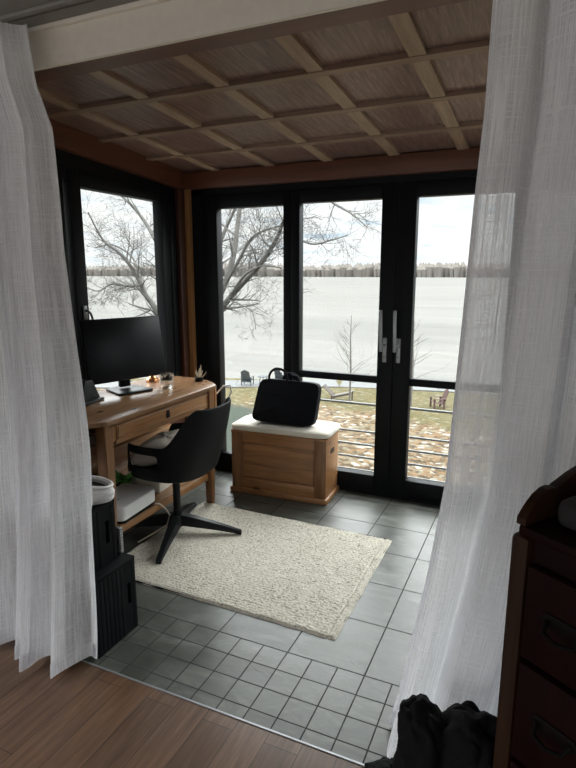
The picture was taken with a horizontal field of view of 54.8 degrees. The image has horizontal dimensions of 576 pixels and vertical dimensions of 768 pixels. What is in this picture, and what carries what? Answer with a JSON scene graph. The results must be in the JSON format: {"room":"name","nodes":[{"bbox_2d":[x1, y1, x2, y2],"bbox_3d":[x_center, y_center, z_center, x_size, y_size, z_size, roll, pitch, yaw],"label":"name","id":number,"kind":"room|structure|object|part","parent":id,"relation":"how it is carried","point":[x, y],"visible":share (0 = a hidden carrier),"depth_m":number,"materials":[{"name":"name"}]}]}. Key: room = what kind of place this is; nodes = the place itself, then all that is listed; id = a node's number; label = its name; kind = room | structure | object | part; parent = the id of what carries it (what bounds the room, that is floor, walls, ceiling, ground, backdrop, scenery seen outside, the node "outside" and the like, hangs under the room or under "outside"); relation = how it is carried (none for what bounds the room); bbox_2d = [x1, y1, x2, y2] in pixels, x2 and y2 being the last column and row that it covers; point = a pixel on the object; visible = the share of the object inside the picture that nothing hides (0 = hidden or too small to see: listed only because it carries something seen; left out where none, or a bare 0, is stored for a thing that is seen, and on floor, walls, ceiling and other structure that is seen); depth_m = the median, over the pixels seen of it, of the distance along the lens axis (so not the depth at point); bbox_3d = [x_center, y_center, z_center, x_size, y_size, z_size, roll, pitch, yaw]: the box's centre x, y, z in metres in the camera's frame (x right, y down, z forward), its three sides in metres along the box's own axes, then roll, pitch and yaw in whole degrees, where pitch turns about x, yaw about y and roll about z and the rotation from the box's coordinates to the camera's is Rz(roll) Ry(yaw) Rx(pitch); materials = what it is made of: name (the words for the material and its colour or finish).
{"room":"home office","nodes":[
{"label":"home office","id":0,"kind":"room"},
{"bbox_2d":[0,0,57,15],"bbox_3d":[-0.841,-0.647,-0.786,6.200,0.102,4.533,5,12,24],"label":"ceiling","id":1,"kind":"structure","parent":0,"point":[6,6],"depth_m":1.56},
{"bbox_2d":[0,0,87,22],"bbox_3d":[-0.096,-1.010,1.308,3.200,0.010,0.020,5,12,24],"label":"track","id":2,"kind":"object","parent":1,"relation":"attached to","point":[60,3],"visible":1,"depth_m":1.57,"materials":[{"name":"grey metal"}]},
{"bbox_2d":[0,22,96,678],"bbox_3d":[-1.010,-0.027,1.921,0.676,2.141,0.201,6,13,28],"label":"curtain","id":3,"kind":"object","parent":2,"relation":"hanging from","point":[48,592],"visible":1,"depth_m":1.86,"materials":[{"name":"fabric"}]},
{"bbox_2d":[387,0,575,758],"bbox_3d":[0.700,0.104,1.269,0.932,2.142,0.241,5,12,24],"label":"curtain","id":4,"kind":"object","parent":2,"relation":"hanging from","point":[513,432],"visible":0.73,"depth_m":1.23,"materials":[{"name":"fabric"}]},
{"bbox_2d":[55,148,180,436],"bbox_3d":[-1.135,-0.312,3.185,0.100,2.200,2.000,5,12,24],"label":"wall","id":5,"kind":"structure","parent":0,"point":[64,159],"depth_m":3.12,"materials":[{"name":"brown wood"}]},
{"bbox_2d":[49,118,184,188],"bbox_3d":[-1.103,-1.269,2.909,0.065,0.247,1.835,5,12,24],"label":"trim","id":6,"kind":"structure","parent":5,"relation":"attached to","point":[67,138],"depth_m":3.11,"materials":[{"name":"brown wood"}]},
{"bbox_2d":[57,167,180,379],"bbox_3d":[-0.978,-0.491,3.380,0.119,1.415,1.009,5,12,24],"label":"window","id":7,"kind":"structure","parent":5,"relation":"in","point":[71,182],"depth_m":3.27,"materials":[{"name":"black metal"}]},
{"bbox_3d":[-1.085,-0.378,3.046,0.025,0.059,0.040,5,12,24],"label":"latch lever","id":8,"kind":"part","parent":7,"relation":"part of","materials":[{"name":"metal"}]},
{"bbox_2d":[89,417,184,446],"bbox_3d":[-1.117,0.541,3.253,0.015,0.500,1.790,5,12,24],"label":"baseboard","id":9,"kind":"structure","parent":5,"relation":"attached to","point":[92,439],"depth_m":3.20,"materials":[{"name":"brown wood"}]},
{"bbox_2d":[174,188,189,419],"bbox_3d":[-0.733,-0.364,3.952,0.060,2.000,0.120,5,12,24],"label":"trim","id":10,"kind":"structure","parent":5,"relation":"attached to","point":[179,193],"depth_m":3.84,"materials":[{"name":"brown wood"}]},
{"bbox_2d":[184,190,196,377],"bbox_3d":[-0.678,-0.352,3.960,0.036,1.975,0.045,5,12,24],"label":"trim","id":11,"kind":"structure","parent":5,"relation":"attached to","point":[187,193],"depth_m":3.87,"materials":[{"name":"brown wood"}]},
{"bbox_2d":[46,39,489,117],"bbox_3d":[0.117,-1.159,2.066,2.950,0.021,0.044,5,12,24],"label":"trim","id":12,"kind":"structure","parent":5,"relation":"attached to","point":[478,46],"depth_m":2.10,"materials":[{"name":"brown wood"}]},
{"bbox_2d":[97,87,485,142],"bbox_3d":[0.285,-1.206,2.432,2.950,0.021,0.044,5,12,24],"label":"trim","id":13,"kind":"structure","parent":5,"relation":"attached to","point":[477,92],"depth_m":2.51,"materials":[{"name":"brown wood"}]},
{"bbox_2d":[146,121,482,160],"bbox_3d":[0.452,-1.254,2.799,2.950,0.021,0.044,5,12,24],"label":"trim","id":14,"kind":"structure","parent":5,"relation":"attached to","point":[477,124],"depth_m":2.90,"materials":[{"name":"brown wood"}]},
{"bbox_2d":[0,469,439,767],"bbox_3d":[-0.408,1.380,0.594,6.200,0.100,6.630,5,12,24],"label":"floor","id":15,"kind":"structure","parent":0,"point":[338,696],"depth_m":1.97,"materials":[{"name":"tile"}]},
{"bbox_2d":[95,553,137,658],"bbox_3d":[-0.816,0.844,2.222,0.344,0.312,0.226,5,12,24],"label":"crate","id":16,"kind":"object","parent":15,"relation":"on","point":[115,583],"visible":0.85,"depth_m":2.14,"materials":[{"name":"black plastic"}]},
{"bbox_2d":[92,499,117,572],"bbox_3d":[-0.847,0.570,2.159,0.304,0.247,0.179,5,12,24],"label":"crate","id":17,"kind":"object","parent":16,"relation":"on","point":[103,515],"visible":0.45,"depth_m":2.12,"materials":[{"name":"black plastic"}]},
{"bbox_2d":[91,475,114,504],"bbox_3d":[-0.753,0.403,2.149,0.175,0.086,0.139,5,12,24],"label":"fabric basket","id":18,"kind":"object","parent":17,"relation":"on","point":[103,491],"visible":0.61,"depth_m":2.11,"materials":[{"name":"white fabric"}]},
{"bbox_3d":[-0.847,0.455,2.136,0.304,0.012,0.179,5,12,24],"label":"lid","id":19,"kind":"part","parent":17,"relation":"part of","materials":[{"name":"black plastic"}]},
{"bbox_3d":[-0.816,0.697,2.192,0.344,0.012,0.226,5,12,24],"label":"lid","id":20,"kind":"part","parent":16,"relation":"part of","materials":[{"name":"black plastic"}]},
{"bbox_2d":[116,526,123,553],"bbox_3d":[-0.688,0.625,2.233,0.052,0.110,0.022,5,12,24],"label":"block","id":21,"kind":"object","parent":16,"relation":"on","point":[119,534],"visible":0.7,"depth_m":2.22,"materials":[{"name":"metal"}]},
{"bbox_2d":[85,375,216,531],"bbox_3d":[-0.857,0.438,3.109,0.520,0.760,1.205,5,12,24],"label":"writing desk","id":22,"kind":"object","parent":15,"relation":"on","point":[117,421],"visible":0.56,"depth_m":2.95,"materials":[{"name":"brown wood"}]},
{"bbox_2d":[82,379,103,405],"bbox_3d":[-1.068,0.034,2.881,0.150,0.120,0.172,3,12,14],"label":"speaker","id":23,"kind":"object","parent":22,"relation":"on","point":[91,395],"visible":0.38,"depth_m":2.86},
{"bbox_3d":[-0.851,0.545,2.637,0.058,0.735,0.058,5,12,24],"label":"leg","id":24,"kind":"part","parent":22,"relation":"part of","materials":[{"name":"brown wood"}]},
{"bbox_3d":[-1.072,0.476,3.230,0.015,0.236,1.030,5,12,24],"label":"panel","id":25,"kind":"part","parent":22,"relation":"part of","materials":[{"name":"brown wood"}]},
{"bbox_2d":[79,315,165,395],"bbox_3d":[-0.908,-0.164,3.127,0.200,0.414,0.490,10,15,42],"label":"monitor","id":26,"kind":"object","parent":22,"relation":"on","point":[123,349],"visible":0.88,"depth_m":3.10,"materials":[{"name":"black plastic"}]},
{"bbox_2d":[116,483,154,523],"bbox_3d":[-0.852,0.615,2.882,0.210,0.094,0.300,4,12,20],"label":"printer","id":27,"kind":"object","parent":22,"relation":"on","point":[132,500],"visible":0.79,"depth_m":2.85,"materials":[{"name":"white plastic"}]},
{"bbox_2d":[115,470,132,486],"bbox_3d":[-0.935,0.548,3.122,0.189,0.132,0.167,9,14,38],"label":"potted plant","id":28,"kind":"object","parent":27,"relation":"on","point":[120,478],"visible":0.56,"depth_m":3.12,"materials":[{"name":"green plant"}]},
{"bbox_3d":[-0.934,0.572,3.135,0.113,0.081,0.113,5,12,24],"label":"pot","id":29,"kind":"part","parent":28,"relation":"part of","materials":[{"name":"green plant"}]},
{"bbox_3d":[-0.802,0.145,3.027,0.358,0.069,0.780,5,12,24],"label":"drawer","id":30,"kind":"part","parent":22,"relation":"part of","materials":[{"name":"brown wood"}]},
{"bbox_2d":[127,460,171,492],"bbox_3d":[-0.773,0.501,3.259,0.206,0.170,0.266,4,12,18],"label":"storage box","id":31,"kind":"object","parent":22,"relation":"on","point":[159,487],"visible":0.12,"depth_m":3.15,"materials":[{"name":"white plastic"}]},
{"bbox_2d":[146,376,159,381],"bbox_3d":[-0.824,-0.057,3.443,0.112,0.078,0.080,-1,11,-4],"label":"candle holder","id":32,"kind":"object","parent":22,"relation":"on","point":[150,378],"visible":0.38,"depth_m":3.42,"materials":[{"name":"orange metal"}]},
{"bbox_2d":[138,503,169,542],"bbox_3d":[-0.717,0.737,2.984,0.192,0.204,0.028,-8,14,-34],"label":"cable","id":33,"kind":"object","parent":22,"relation":"hanging from","point":[155,503],"visible":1,"depth_m":2.99,"materials":[{"name":"white plastic"}]},
{"bbox_2d":[117,480,192,524],"bbox_3d":[-0.857,0.627,3.133,0.400,0.024,0.940,5,12,24],"label":"shelf","id":34,"kind":"object","parent":22,"relation":"attached to","point":[165,497],"depth_m":3.05,"materials":[{"name":"brown wood"}]},
{"bbox_3d":[-0.677,0.647,3.054,0.025,0.040,0.940,5,12,24],"label":"shelf rail","id":35,"kind":"part","parent":22,"relation":"part of","materials":[{"name":"brown wood"}]},
{"bbox_3d":[-0.639,0.160,2.955,0.008,0.058,0.766,5,12,24],"label":"moulding","id":36,"kind":"part","parent":22,"relation":"part of","materials":[{"name":"brown wood"}]},
{"bbox_2d":[160,372,173,388],"bbox_3d":[-0.705,-0.023,3.234,0.081,0.091,0.081,5,12,24],"label":"glass jar","id":37,"kind":"object","parent":22,"relation":"on","point":[166,379],"visible":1,"depth_m":3.21,"materials":[{"name":"clear glass"}]},
{"bbox_2d":[195,365,205,381],"bbox_3d":[-0.547,-0.066,3.433,0.090,0.100,0.052,5,12,24],"label":"vase","id":38,"kind":"object","parent":22,"relation":"on","point":[199,378],"visible":1,"depth_m":3.42,"materials":[{"name":"brown metal"}]},
{"bbox_3d":[-0.551,-0.031,3.442,0.052,0.028,0.052,5,12,24],"label":"pot","id":39,"kind":"part","parent":38,"relation":"part of","materials":[{"name":"brown metal"}]},
{"bbox_3d":[-0.484,0.390,3.411,0.058,0.735,0.058,5,12,24],"label":"leg","id":40,"kind":"part","parent":22,"relation":"part of","materials":[{"name":"brown wood"}]},
{"bbox_2d":[216,385,231,396],"bbox_3d":[-0.533,0.355,3.613,0.363,0.716,0.071,3,12,14],"label":"cable","id":41,"kind":"object","parent":22,"relation":"hanging from","point":[219,390],"visible":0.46,"depth_m":3.52,"materials":[{"name":"plastic"}]},
{"bbox_2d":[81,660,364,766],"bbox_3d":[-0.193,1.107,1.823,2.950,0.052,0.006,5,12,24],"label":"trim","id":42,"kind":"structure","parent":15,"relation":"attached to","point":[90,663],"depth_m":1.81,"materials":[{"name":"metal"}]},
{"bbox_2d":[127,502,391,639],"bbox_3d":[-0.174,0.871,2.843,1.238,0.019,0.934,5,12,24],"label":"area rug","id":43,"kind":"object","parent":15,"relation":"on","point":[310,578],"visible":0.91,"depth_m":2.70,"materials":[{"name":"fabric"}]},
{"bbox_2d":[128,396,241,563],"bbox_3d":[-0.588,0.451,2.990,0.532,0.753,0.566,-9,15,-39],"label":"swivel chair","id":44,"kind":"object","parent":43,"relation":"on","point":[195,449],"visible":0.94,"depth_m":2.80,"materials":[{"name":"grey plastic"}]},
{"bbox_3d":[-0.794,0.761,3.083,0.335,0.109,0.059,1,11,5],"label":"leg","id":45,"kind":"part","parent":44,"relation":"part of","materials":[{"name":"black plastic"}]},
{"bbox_2d":[130,429,178,465],"bbox_3d":[-0.644,0.337,3.013,0.360,0.167,0.367,2,12,12],"label":"pillow","id":46,"kind":"object","parent":44,"relation":"on","point":[160,440],"visible":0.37,"depth_m":2.90,"materials":[{"name":"grey fabric"}]},
{"bbox_3d":[-0.624,0.801,2.884,0.059,0.109,0.335,1,11,5],"label":"leg","id":47,"kind":"part","parent":44,"relation":"part of","materials":[{"name":"black plastic"}]},
{"bbox_3d":[-0.608,0.642,3.043,0.054,0.260,0.054,4,12,21],"label":"post","id":48,"kind":"part","parent":44,"relation":"part of","materials":[{"name":"black plastic"}]},
{"bbox_3d":[-0.592,0.727,3.250,0.059,0.109,0.335,1,11,5],"label":"leg","id":49,"kind":"part","parent":44,"relation":"part of","materials":[{"name":"black plastic"}]},
{"bbox_3d":[-0.421,0.767,3.051,0.335,0.109,0.059,1,11,5],"label":"leg","id":50,"kind":"part","parent":44,"relation":"part of","materials":[{"name":"black plastic"}]},
{"bbox_2d":[230,428,338,504],"bbox_3d":[-0.022,0.500,3.656,0.669,0.422,0.280,4,12,21],"label":"wooden chest","id":51,"kind":"object","parent":15,"relation":"on","point":[301,469],"visible":0.93,"depth_m":3.54,"materials":[{"name":"brown wood"}]},
{"bbox_3d":[-0.065,0.509,3.545,0.495,0.238,0.007,4,12,21],"label":"moulding","id":52,"kind":"part","parent":51,"relation":"part of","materials":[{"name":"brown wood"}]},
{"bbox_3d":[-0.066,0.361,3.513,0.495,0.065,0.013,4,12,21],"label":"rail","id":53,"kind":"part","parent":51,"relation":"part of","materials":[{"name":"brown wood"}]},
{"bbox_3d":[-0.066,0.663,3.574,0.495,0.075,0.013,4,12,21],"label":"rail","id":54,"kind":"part","parent":51,"relation":"part of","materials":[{"name":"brown wood"}]},
{"bbox_3d":[-0.021,0.300,3.618,0.653,0.014,0.268,4,12,21],"label":"lid","id":55,"kind":"part","parent":51,"relation":"part of","materials":[{"name":"white fabric"}]},
{"bbox_2d":[232,414,339,438],"bbox_3d":[-0.014,0.271,3.607,0.676,0.046,0.301,4,12,21],"label":"seat cushion","id":56,"kind":"object","parent":51,"relation":"on","point":[320,429],"visible":0.77,"depth_m":3.50,"materials":[{"name":"white fabric"}]},
{"bbox_2d":[252,367,320,426],"bbox_3d":[-0.010,0.079,3.530,0.438,0.365,0.114,4,12,20],"label":"laptop bag","id":57,"kind":"object","parent":56,"relation":"on","point":[279,401],"visible":1,"depth_m":3.50,"materials":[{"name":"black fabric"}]},
{"bbox_3d":[-0.063,-0.055,3.519,0.140,0.098,0.028,4,12,20],"label":"handle","id":58,"kind":"part","parent":57,"relation":"part of","materials":[{"name":"black fabric"}]},
{"bbox_3d":[0.019,-0.039,3.543,0.128,0.073,0.026,4,12,20],"label":"handle","id":59,"kind":"part","parent":57,"relation":"part of","materials":[{"name":"black fabric"}]},
{"bbox_2d":[362,693,496,767],"bbox_3d":[0.316,0.940,1.279,0.401,0.479,0.292,5,12,24],"label":"puffer jacket","id":60,"kind":"object","parent":15,"relation":"on","point":[462,735],"visible":0.92,"depth_m":1.20,"materials":[{"name":"black fabric"}]},
{"bbox_2d":[438,707,496,767],"bbox_3d":[0.407,0.838,1.229,0.199,0.254,0.187,5,12,24],"label":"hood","id":61,"kind":"object","parent":60,"relation":"attached to","point":[466,735],"depth_m":1.18,"materials":[{"name":"black fabric"}]},
{"bbox_2d":[493,466,575,767],"bbox_3d":[0.725,0.734,0.771,0.367,1.098,0.820,-7,13,-31],"label":"dresser","id":62,"kind":"object","parent":15,"relation":"on","point":[536,724],"visible":0.98,"depth_m":0.93,"materials":[{"name":"brown wood"}]},
{"bbox_3d":[0.404,0.737,1.041,0.034,0.985,0.034,-7,13,-31],"label":"corner post","id":63,"kind":"part","parent":62,"relation":"part of","materials":[{"name":"brown wood"}]},
{"bbox_3d":[0.601,0.836,0.714,0.026,0.210,0.740,-7,13,-31],"label":"drawer","id":64,"kind":"part","parent":62,"relation":"part of","materials":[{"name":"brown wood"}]},
{"bbox_3d":[0.601,0.630,0.673,0.026,0.190,0.740,-7,13,-31],"label":"drawer","id":65,"kind":"part","parent":62,"relation":"part of","materials":[{"name":"brown wood"}]},
{"bbox_3d":[0.601,0.444,0.635,0.026,0.170,0.740,-7,13,-31],"label":"drawer","id":66,"kind":"part","parent":62,"relation":"part of","materials":[{"name":"brown wood"}]},
{"bbox_3d":[0.425,0.579,0.905,0.026,0.036,0.087,-7,13,-31],"label":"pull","id":67,"kind":"part","parent":62,"relation":"part of","materials":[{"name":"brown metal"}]},
{"bbox_3d":[0.425,0.393,0.868,0.026,0.036,0.087,-7,13,-31],"label":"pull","id":68,"kind":"part","parent":62,"relation":"part of","materials":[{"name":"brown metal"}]},
{"bbox_2d":[558,495,575,530],"bbox_3d":[0.736,0.263,0.678,0.235,0.050,0.740,-7,13,-31],"label":"changing pad","id":69,"kind":"object","parent":62,"relation":"on","point":[566,510],"visible":1,"depth_m":0.91,"materials":[{"name":"grey fabric"}]},
{"bbox_2d":[37,0,492,172],"bbox_3d":[0.252,-1.248,2.350,3.110,0.211,1.970,5,12,24],"label":"ceiling","id":70,"kind":"structure","parent":0,"point":[467,21],"depth_m":2.31,"materials":[{"name":"brown wood"}]},
{"bbox_2d":[38,87,221,170],"bbox_3d":[-0.847,-1.290,2.797,0.060,0.135,1.865,5,12,24],"label":"trim","id":71,"kind":"structure","parent":70,"relation":"attached to","point":[48,96],"depth_m":2.77,"materials":[{"name":"brown wood"}]},
{"bbox_2d":[89,70,275,166],"bbox_3d":[-0.490,-1.258,2.638,0.060,0.135,1.865,5,12,24],"label":"trim","id":72,"kind":"structure","parent":70,"relation":"attached to","point":[106,76],"depth_m":2.54,"materials":[{"name":"brown wood"}]},
{"bbox_2d":[388,12,469,149],"bbox_3d":[0.567,-1.163,2.167,0.060,0.135,1.865,5,12,24],"label":"trim","id":73,"kind":"structure","parent":70,"relation":"attached to","point":[404,24],"depth_m":2.03,"materials":[{"name":"brown wood"}]},
{"bbox_2d":[191,170,477,505],"bbox_3d":[0.647,-0.358,3.415,2.950,2.200,0.100,5,12,24],"label":"door frame","id":74,"kind":"structure","parent":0,"point":[196,195],"depth_m":3.69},
{"bbox_2d":[202,190,290,468],"bbox_3d":[-0.268,-0.313,3.831,0.655,1.912,0.070,5,12,24],"label":"window","id":75,"kind":"structure","parent":74,"relation":"in","point":[212,205],"depth_m":3.77,"materials":[{"name":"black metal"}]},
{"bbox_2d":[173,53,333,161],"bbox_3d":[-0.137,-1.226,2.481,0.060,0.135,1.865,5,12,24],"label":"trim","id":76,"kind":"structure","parent":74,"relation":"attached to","point":[190,61],"depth_m":2.37,"materials":[{"name":"brown wood"}]},
{"bbox_2d":[183,147,479,189],"bbox_3d":[0.621,-1.250,3.178,2.950,0.107,0.065,5,12,24],"label":"trim","id":77,"kind":"structure","parent":74,"relation":"attached to","point":[451,160],"depth_m":3.28,"materials":[{"name":"brown wood"}]},
{"bbox_2d":[275,34,400,155],"bbox_3d":[0.226,-1.194,2.319,0.060,0.135,1.865,5,12,24],"label":"trim","id":78,"kind":"structure","parent":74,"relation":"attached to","point":[292,44],"depth_m":2.19,"materials":[{"name":"brown wood"}]},
{"bbox_2d":[291,183,399,494],"bbox_3d":[0.330,-0.252,3.525,0.685,1.908,0.124,5,12,24],"label":"door","id":79,"kind":"structure","parent":74,"relation":"in","point":[377,481],"depth_m":3.47,"materials":[{"name":"black metal"}]},
{"bbox_3d":[0.570,-0.321,3.358,0.037,0.250,0.050,5,12,24],"label":"lever","id":80,"kind":"part","parent":79,"relation":"part of","materials":[{"name":"metal"}]},
{"bbox_3d":[0.591,-0.207,3.400,0.026,0.150,0.010,5,12,24],"label":"handle","id":81,"kind":"part","parent":79,"relation":"part of","materials":[{"name":"metal"}]},
{"bbox_2d":[388,177,476,502],"bbox_3d":[0.957,-0.196,3.245,0.685,1.908,0.124,5,12,24],"label":"door","id":82,"kind":"structure","parent":74,"relation":"in","point":[411,193],"depth_m":3.33,"materials":[{"name":"black metal"}]},
{"bbox_3d":[0.648,-0.314,3.324,0.037,0.250,0.050,5,12,24],"label":"lever","id":83,"kind":"part","parent":82,"relation":"part of","materials":[{"name":"metal"}]},
{"bbox_3d":[0.668,-0.200,3.366,0.026,0.150,0.010,5,12,24],"label":"handle","id":84,"kind":"part","parent":82,"relation":"part of","materials":[{"name":"metal"}]},
{"bbox_3d":[0.134,0.018,1.538,6.200,2.200,0.050,5,12,24],"label":"wall","id":85,"kind":"structure","parent":0,"visible":0},
{"bbox_2d":[3,0,138,27],"bbox_3d":[0.121,-1.062,1.292,6.200,0.106,0.113,5,12,24],"label":"trim","id":86,"kind":"structure","parent":85,"relation":"attached to","point":[89,6],"depth_m":1.60,"materials":[{"name":"white paint"}]},
{"bbox_2d":[27,0,171,34],"bbox_3d":[0.121,-1.005,1.304,6.200,0.014,0.017,5,12,24],"label":"trim","id":87,"kind":"structure","parent":85,"relation":"attached to","point":[141,3],"depth_m":1.60,"materials":[{"name":"beige paint"}]},
{"bbox_2d":[28,0,385,71],"bbox_3d":[0.127,-0.980,1.321,6.200,0.157,0.014,5,12,24],"label":"ceiling beam","id":88,"kind":"structure","parent":85,"relation":"attached to","point":[174,21],"depth_m":1.53,"materials":[{"name":"beige paint"}]},
{"bbox_2d":[34,0,469,82],"bbox_3d":[-0.148,-1.016,1.497,2.950,0.155,0.086,5,12,24],"label":"trim","id":89,"kind":"structure","parent":85,"relation":"attached to","point":[388,7],"depth_m":1.49,"materials":[{"name":"brown wood"}]},
{"bbox_3d":[0.984,3.377,4.119,6.600,5.199,0.300,5,12,24],"label":"wall","id":90,"kind":"structure","parent":0,"visible":0},
{"bbox_2d":[320,398,452,482],"bbox_3d":[0.758,0.483,3.747,1.568,0.700,0.041,5,12,24],"label":"guard rail","id":91,"kind":"object","parent":90,"relation":"on","point":[326,400],"visible":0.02,"depth_m":3.72,"materials":[{"name":"silver metal"}]},
{"label":"outside","id":92,"kind":"structure","parent":0,"visible":0},
{"bbox_2d":[87,276,465,380],"bbox_3d":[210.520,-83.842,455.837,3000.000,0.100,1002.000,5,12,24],"label":"lake","id":93,"kind":"structure","parent":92,"point":[439,301],"depth_m":84.83,"materials":[{"name":"white ice"}]},
{"bbox_2d":[86,261,466,276],"bbox_3d":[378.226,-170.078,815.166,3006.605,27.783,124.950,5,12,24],"label":"woods","id":94,"kind":"object","parent":93,"relation":"on","point":[358,270],"visible":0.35,"depth_m":928.62,"materials":[{"name":"plant"}]},
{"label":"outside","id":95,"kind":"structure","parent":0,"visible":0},
{"bbox_2d":[95,380,454,392],"bbox_3d":[2.589,0.742,32.148,50.240,0.950,5.608,2,11,9],"label":"path","id":96,"kind":"structure","parent":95,"point":[330,383],"depth_m":33.28,"materials":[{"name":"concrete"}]},
{"bbox_2d":[240,370,254,385],"bbox_3d":[-2.436,-0.416,33.013,0.730,0.980,0.825,3,12,14],"label":"garden chair","id":97,"kind":"object","parent":96,"relation":"on","point":[245,377],"visible":1,"depth_m":32.78,"materials":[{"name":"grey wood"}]},
{"bbox_3d":[-2.503,-0.480,32.734,0.540,0.743,0.286,3,12,14],"label":"backrest","id":98,"kind":"part","parent":97,"relation":"part of","materials":[{"name":"grey wood"}]},
{"bbox_2d":[274,367,283,378],"bbox_3d":[-0.436,-0.583,33.849,0.730,0.980,0.825,11,16,43],"label":"garden chair","id":99,"kind":"object","parent":96,"relation":"on","point":[278,375],"visible":0.66,"depth_m":33.66,"materials":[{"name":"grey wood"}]},
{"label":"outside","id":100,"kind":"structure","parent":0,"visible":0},
{"bbox_2d":[96,378,453,481],"bbox_3d":[8.264,2.915,19.137,120.000,0.144,32.160,5,12,24],"label":"terrain","id":101,"kind":"structure","parent":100,"point":[433,425],"depth_m":25.16,"materials":[{"name":"brown plant"}]},
{"bbox_2d":[82,191,381,342],"bbox_3d":[-3.030,-3.235,18.002,14.758,12.772,8.355,6,13,28],"label":"bare tree","id":102,"kind":"object","parent":101,"relation":"on","point":[232,268],"visible":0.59,"depth_m":16.77,"materials":[{"name":"grey plant"}]},
{"bbox_2d":[322,384,353,399],"bbox_3d":[2.644,0.472,29.455,1.582,0.756,0.576,4,12,20],"label":"sun lounger","id":103,"kind":"object","parent":101,"relation":"on","point":[323,386],"visible":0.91,"depth_m":29.39,"materials":[{"name":"grey wood"}]},
{"bbox_3d":[2.158,0.308,29.607,0.545,0.495,0.558,4,12,20],"label":"backrest","id":104,"kind":"part","parent":103,"relation":"part of","materials":[{"name":"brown wood"}]},
{"bbox_3d":[2.892,0.506,29.367,1.003,0.289,0.558,4,12,20],"label":"seat","id":105,"kind":"part","parent":103,"relation":"part of","materials":[{"name":"grey wood"}]},
{"bbox_2d":[333,315,374,400],"bbox_3d":[3.664,-1.248,28.464,3.198,4.501,2.867,-1,11,-3],"label":"young tree","id":106,"kind":"object","parent":101,"relation":"on","point":[350,361],"visible":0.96,"depth_m":28.39,"materials":[{"name":"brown plant"}]},
{"bbox_2d":[410,319,453,405],"bbox_3d":[6.395,-1.124,27.753,3.877,4.538,2.394,5,12,24],"label":"young tree","id":107,"kind":"object","parent":101,"relation":"on","point":[413,359],"visible":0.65,"depth_m":27.48,"materials":[{"name":"brown plant"}]},
{"bbox_2d":[429,389,448,408],"bbox_3d":[7.517,0.718,27.611,0.825,0.980,0.730,-1,11,-3],"label":"garden chair","id":108,"kind":"object","parent":101,"relation":"on","point":[442,399],"visible":1,"depth_m":27.56,"materials":[{"name":"red wood"}]},
{"bbox_3d":[7.786,0.599,27.605,0.286,0.743,0.540,-1,11,-3],"label":"backrest","id":109,"kind":"part","parent":108,"relation":"part of","materials":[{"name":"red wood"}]}
]}

